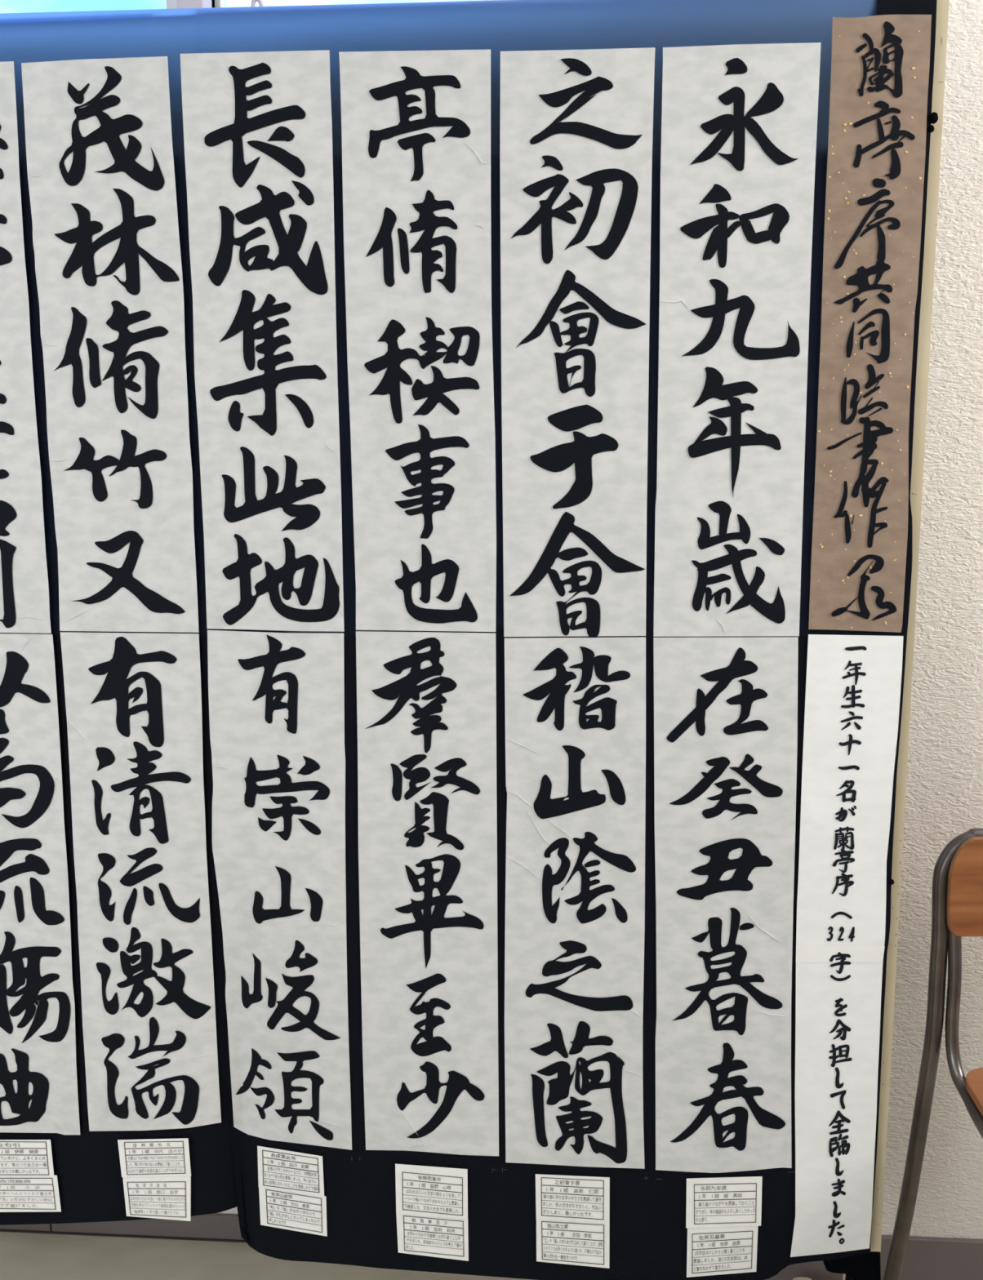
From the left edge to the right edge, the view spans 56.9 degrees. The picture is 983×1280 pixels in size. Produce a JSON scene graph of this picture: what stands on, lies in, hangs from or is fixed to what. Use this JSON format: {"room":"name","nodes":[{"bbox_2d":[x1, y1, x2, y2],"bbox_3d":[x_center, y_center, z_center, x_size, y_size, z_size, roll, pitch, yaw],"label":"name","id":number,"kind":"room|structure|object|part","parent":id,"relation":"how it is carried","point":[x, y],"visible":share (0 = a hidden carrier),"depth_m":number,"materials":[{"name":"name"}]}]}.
{"room":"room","nodes":[
{"label":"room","id":0,"kind":"room"},
{"bbox_2d":[218,1207,237,1213],"bbox_3d":[-0.109,-0.337,1.487,5.600,2.800,0.150,0,7,3],"label":"wall","id":1,"kind":"structure","parent":0,"point":[233,1211],"depth_m":1.60,"materials":[{"name":"white paint"}]},
{"bbox_2d":[0,1213,245,1242],"bbox_3d":[-1.235,1.034,1.647,3.343,0.046,0.010,0,7,3],"label":"baseboard","id":2,"kind":"structure","parent":1,"relation":"attached to","point":[215,1227],"depth_m":1.61,"materials":[{"name":"grey plastic"}]},
{"bbox_2d":[166,0,263,8],"bbox_3d":[-1.100,-0.619,1.472,2.480,1.530,0.130,0,7,3],"label":"window","id":3,"kind":"structure","parent":1,"relation":"in","point":[171,4],"depth_m":1.37,"materials":[{"name":"grey paint"}]},
{"bbox_3d":[-0.445,-0.633,1.443,0.041,1.500,0.105,0,7,3],"label":"post","id":4,"kind":"part","parent":3,"relation":"part of","materials":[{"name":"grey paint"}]},
{"bbox_2d":[0,1230,532,1279],"bbox_3d":[-0.240,1.355,-0.556,5.600,0.050,4.333,0,7,3],"label":"floor","id":5,"kind":"structure","parent":0,"point":[23,1255],"depth_m":1.55,"materials":[{"name":"plastic"}]},
{"bbox_2d":[792,0,948,1279],"bbox_3d":[0.038,0.184,1.157,1.077,1.848,0.450,0,7,3],"label":"display board","id":6,"kind":"object","parent":5,"relation":"on","point":[942,6],"visible":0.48,"depth_m":1.08,"materials":[{"name":"beige laminate"}]},
{"bbox_2d":[0,8,236,1225],"bbox_3d":[-0.701,0.055,1.177,0.732,1.600,0.037,0,7,3],"label":"cloth","id":7,"kind":"object","parent":6,"relation":"hanging from","point":[86,1166],"visible":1,"depth_m":1.14,"materials":[{"name":"black fabric"}]},
{"bbox_2d":[0,61,51,633],"bbox_3d":[-0.651,-0.343,1.105,0.193,0.673,0.004,0,7,4],"label":"sheet","id":8,"kind":"object","parent":7,"relation":"attached to","point":[24,601],"visible":1,"depth_m":1.11,"materials":[{"name":"paper"}]},
{"bbox_2d":[0,1139,54,1176],"bbox_3d":[-0.653,0.709,1.241,0.107,0.057,0.002,0,7,2],"label":"card","id":9,"kind":"object","parent":7,"relation":"attached to","point":[18,1157],"visible":1,"depth_m":1.24,"materials":[{"name":"paper"}]},
{"bbox_2d":[0,1175,61,1212],"bbox_3d":[-0.648,0.763,1.249,0.110,0.058,0.002,0,7,2],"label":"card","id":10,"kind":"object","parent":7,"relation":"attached to","point":[17,1193],"visible":1,"depth_m":1.25,"materials":[{"name":"paper"}]},
{"bbox_2d":[0,633,80,1134],"bbox_3d":[-0.651,0.333,1.192,0.203,0.689,0.008,0,7,3],"label":"sheet","id":11,"kind":"object","parent":7,"relation":"attached to","point":[38,1078],"visible":1,"depth_m":1.19,"materials":[{"name":"paper"}]},
{"bbox_2d":[21,56,199,632],"bbox_3d":[-0.457,-0.342,1.094,0.183,0.670,0.004,0,7,3],"label":"sheet","id":12,"kind":"object","parent":7,"relation":"attached to","point":[100,168],"visible":1,"depth_m":1.09,"materials":[{"name":"paper"}]},
{"bbox_2d":[60,631,221,1131],"bbox_3d":[-0.455,0.328,1.188,0.184,0.682,0.025,0,7,3],"label":"sheet","id":13,"kind":"object","parent":7,"relation":"attached to","point":[133,700],"visible":1,"depth_m":1.18,"materials":[{"name":"paper"}]},
{"bbox_2d":[117,1137,191,1177],"bbox_3d":[-0.458,0.703,1.230,0.096,0.058,0.004,0,7,-2],"label":"card","id":14,"kind":"object","parent":7,"relation":"attached to","point":[145,1157],"visible":1,"depth_m":1.23,"materials":[{"name":"paper"}]},
{"bbox_2d":[122,1175,191,1221],"bbox_3d":[-0.456,0.764,1.238,0.092,0.072,0.004,-1,7,-2],"label":"card","id":15,"kind":"object","parent":7,"relation":"attached to","point":[166,1197],"visible":1,"depth_m":1.24,"materials":[{"name":"paper"}]},
{"bbox_3d":[-0.457,0.765,1.238,0.079,0.057,0.003,0,7,-2],"label":"ruled frame","id":16,"kind":"part","parent":15,"relation":"part of","materials":[{"name":"grey paper"}]},
{"bbox_2d":[196,0,937,1279],"bbox_3d":[0.069,0.069,1.134,0.861,1.602,0.048,0,7,3],"label":"cloth","id":17,"kind":"object","parent":6,"relation":"hanging from","point":[648,1241],"depth_m":1.09,"materials":[{"name":"black fabric"}]},
{"bbox_2d":[180,49,344,631],"bbox_3d":[-0.270,-0.343,1.082,0.176,0.670,0.004,0,7,3],"label":"sheet","id":18,"kind":"object","parent":17,"relation":"attached to","point":[258,125],"visible":1,"depth_m":1.08,"materials":[{"name":"paper"}]},
{"bbox_2d":[207,630,351,1150],"bbox_3d":[-0.269,0.334,1.184,0.179,0.702,0.036,0,7,3],"label":"sheet","id":19,"kind":"object","parent":17,"relation":"attached to","point":[277,700],"visible":1,"depth_m":1.16,"materials":[{"name":"paper"}]},
{"bbox_2d":[257,1146,324,1195],"bbox_3d":[-0.274,0.723,1.230,0.099,0.068,0.006,2,7,14],"label":"card","id":20,"kind":"object","parent":17,"relation":"attached to","point":[277,1169],"visible":1,"depth_m":1.23,"materials":[{"name":"paper"}]},
{"bbox_2d":[258,1186,327,1236],"bbox_3d":[-0.273,0.782,1.240,0.101,0.065,0.006,2,7,15],"label":"card","id":21,"kind":"object","parent":17,"relation":"attached to","point":[281,1209],"visible":1,"depth_m":1.24,"materials":[{"name":"paper"}]},
{"bbox_2d":[338,48,496,631],"bbox_3d":[-0.084,-0.341,1.071,0.179,0.667,0.003,0,7,3],"label":"sheet","id":22,"kind":"object","parent":17,"relation":"attached to","point":[415,125],"visible":1,"depth_m":1.07,"materials":[{"name":"paper"}]},
{"bbox_2d":[355,631,498,1155],"bbox_3d":[-0.081,0.335,1.155,0.179,0.695,0.006,0,7,3],"label":"sheet","id":23,"kind":"object","parent":17,"relation":"attached to","point":[426,701],"visible":1,"depth_m":1.15,"materials":[{"name":"paper"}]},
{"bbox_2d":[395,1164,467,1219],"bbox_3d":[-0.080,0.732,1.201,0.096,0.075,0.002,0,7,4],"label":"card","id":24,"kind":"object","parent":17,"relation":"attached to","point":[420,1190],"visible":1,"depth_m":1.20,"materials":[{"name":"paper"}]},
{"bbox_3d":[-0.078,0.734,1.201,0.081,0.059,0.002,0,7,4],"label":"ruled frame","id":25,"kind":"part","parent":24,"relation":"part of","materials":[{"name":"grey paper"}]},
{"bbox_2d":[395,1213,468,1261],"bbox_3d":[-0.079,0.797,1.210,0.097,0.065,0.002,0,7,5],"label":"card","id":26,"kind":"object","parent":17,"relation":"attached to","point":[446,1237],"visible":1,"depth_m":1.21,"materials":[{"name":"paper"}]},
{"bbox_3d":[0.075,-0.720,1.024,0.833,0.007,0.008,0,7,3],"label":"rail","id":27,"kind":"part","parent":17,"relation":"part of","materials":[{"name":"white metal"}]},
{"bbox_2d":[535,1173,609,1222],"bbox_3d":[0.107,0.738,1.198,0.098,0.068,0.002,0,7,3],"label":"card","id":28,"kind":"object","parent":17,"relation":"attached to","point":[557,1197],"visible":1,"depth_m":1.20,"materials":[{"name":"paper"}]},
{"bbox_2d":[536,1218,609,1268],"bbox_3d":[0.108,0.803,1.207,0.098,0.070,0.002,0,7,3],"label":"card","id":29,"kind":"object","parent":17,"relation":"attached to","point":[557,1242],"visible":1,"depth_m":1.21,"materials":[{"name":"paper"}]},
{"bbox_2d":[504,637,645,1168],"bbox_3d":[0.107,0.345,1.146,0.183,0.702,0.006,0,7,3],"label":"sheet","id":30,"kind":"object","parent":17,"relation":"attached to","point":[575,708],"visible":1,"depth_m":1.14,"materials":[{"name":"paper"}]},
{"bbox_2d":[499,47,655,637],"bbox_3d":[0.098,-0.334,1.061,0.176,0.668,0.004,0,7,4],"label":"sheet","id":31,"kind":"object","parent":17,"relation":"attached to","point":[576,126],"visible":1,"depth_m":1.06,"materials":[{"name":"paper"}]},
{"bbox_2d":[686,1226,757,1277],"bbox_3d":[0.302,0.802,1.188,0.091,0.080,0.002,0,7,3],"label":"card","id":32,"kind":"object","parent":17,"relation":"attached to","point":[715,1251],"visible":1,"depth_m":1.19,"materials":[{"name":"paper"}]},
{"bbox_2d":[685,1176,762,1228],"bbox_3d":[0.302,0.732,1.178,0.097,0.078,0.002,0,7,3],"label":"card","id":33,"kind":"object","parent":17,"relation":"attached to","point":[720,1202],"visible":1,"depth_m":1.18,"materials":[{"name":"paper"}]},
{"bbox_3d":[0.303,0.733,1.178,0.081,0.062,0.001,0,7,3],"label":"ruled frame","id":34,"kind":"part","parent":33,"relation":"part of","materials":[{"name":"grey paper"}]},
{"bbox_2d":[653,637,798,1173],"bbox_3d":[0.292,0.344,1.133,0.190,0.701,0.004,0,7,3],"label":"sheet","id":35,"kind":"object","parent":17,"relation":"attached to","point":[726,708],"visible":1,"depth_m":1.13,"materials":[{"name":"paper"}]},
{"bbox_2d":[653,42,820,636],"bbox_3d":[0.280,-0.334,1.050,0.175,0.664,0.004,0,7,3],"label":"sheet","id":36,"kind":"object","parent":17,"relation":"attached to","point":[739,122],"visible":1,"depth_m":1.05,"materials":[{"name":"paper"}]},
{"bbox_3d":[0.436,0.400,1.135,0.113,0.821,0.008,0,7,3],"label":"printed strip","id":37,"kind":"part","parent":17,"relation":"part of","materials":[{"name":"white paper"}]},
{"bbox_3d":[0.432,-0.348,1.038,0.110,0.683,0.004,0,7,5],"label":"title strip","id":38,"kind":"part","parent":17,"relation":"part of","materials":[{"name":"brown paper"}]},
{"bbox_2d":[822,1251,880,1279],"bbox_3d":[0.493,0.872,1.248,0.073,0.093,0.034,0,7,3],"label":"fabric bundle","id":39,"kind":"object","parent":6,"relation":"hanging from","point":[864,1266],"visible":0.47,"depth_m":1.23,"materials":[{"name":"black fabric"}]},
{"bbox_2d":[883,827,982,1279],"bbox_3d":[0.774,0.694,1.097,0.412,0.845,0.496,0,7,3],"label":"chair","id":40,"kind":"object","parent":5,"relation":"on","point":[957,888],"visible":1,"depth_m":1.23,"materials":[{"name":"grey metal"}]},
{"bbox_3d":[0.606,0.751,1.087,0.030,0.711,0.383,1,7,8],"label":"seat frame","id":41,"kind":"part","parent":40,"relation":"part of","materials":[{"name":"grey metal"}]},
{"bbox_3d":[0.775,0.331,1.195,0.333,0.139,0.029,1,7,8],"label":"backrest","id":42,"kind":"part","parent":40,"relation":"part of","materials":[{"name":"brown wood"}]},
{"bbox_3d":[0.750,0.607,1.051,0.287,0.011,0.340,1,7,8],"label":"seat","id":43,"kind":"part","parent":40,"relation":"part of","materials":[{"name":"brown wood"}]},
{"bbox_2d":[881,0,982,1239],"bbox_3d":[1.553,-0.317,1.284,2.257,2.800,0.056,0,7,3],"label":"wall","id":44,"kind":"structure","parent":0,"point":[944,791],"depth_m":1.35,"materials":[{"name":"white paint"}]},
{"bbox_2d":[764,1235,982,1279],"bbox_3d":[1.556,1.023,1.419,2.257,0.106,0.008,0,7,3],"label":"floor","id":45,"kind":"structure","parent":44,"relation":"attached to","point":[926,1258],"depth_m":1.47,"materials":[{"name":"grey plastic"}]}
]}

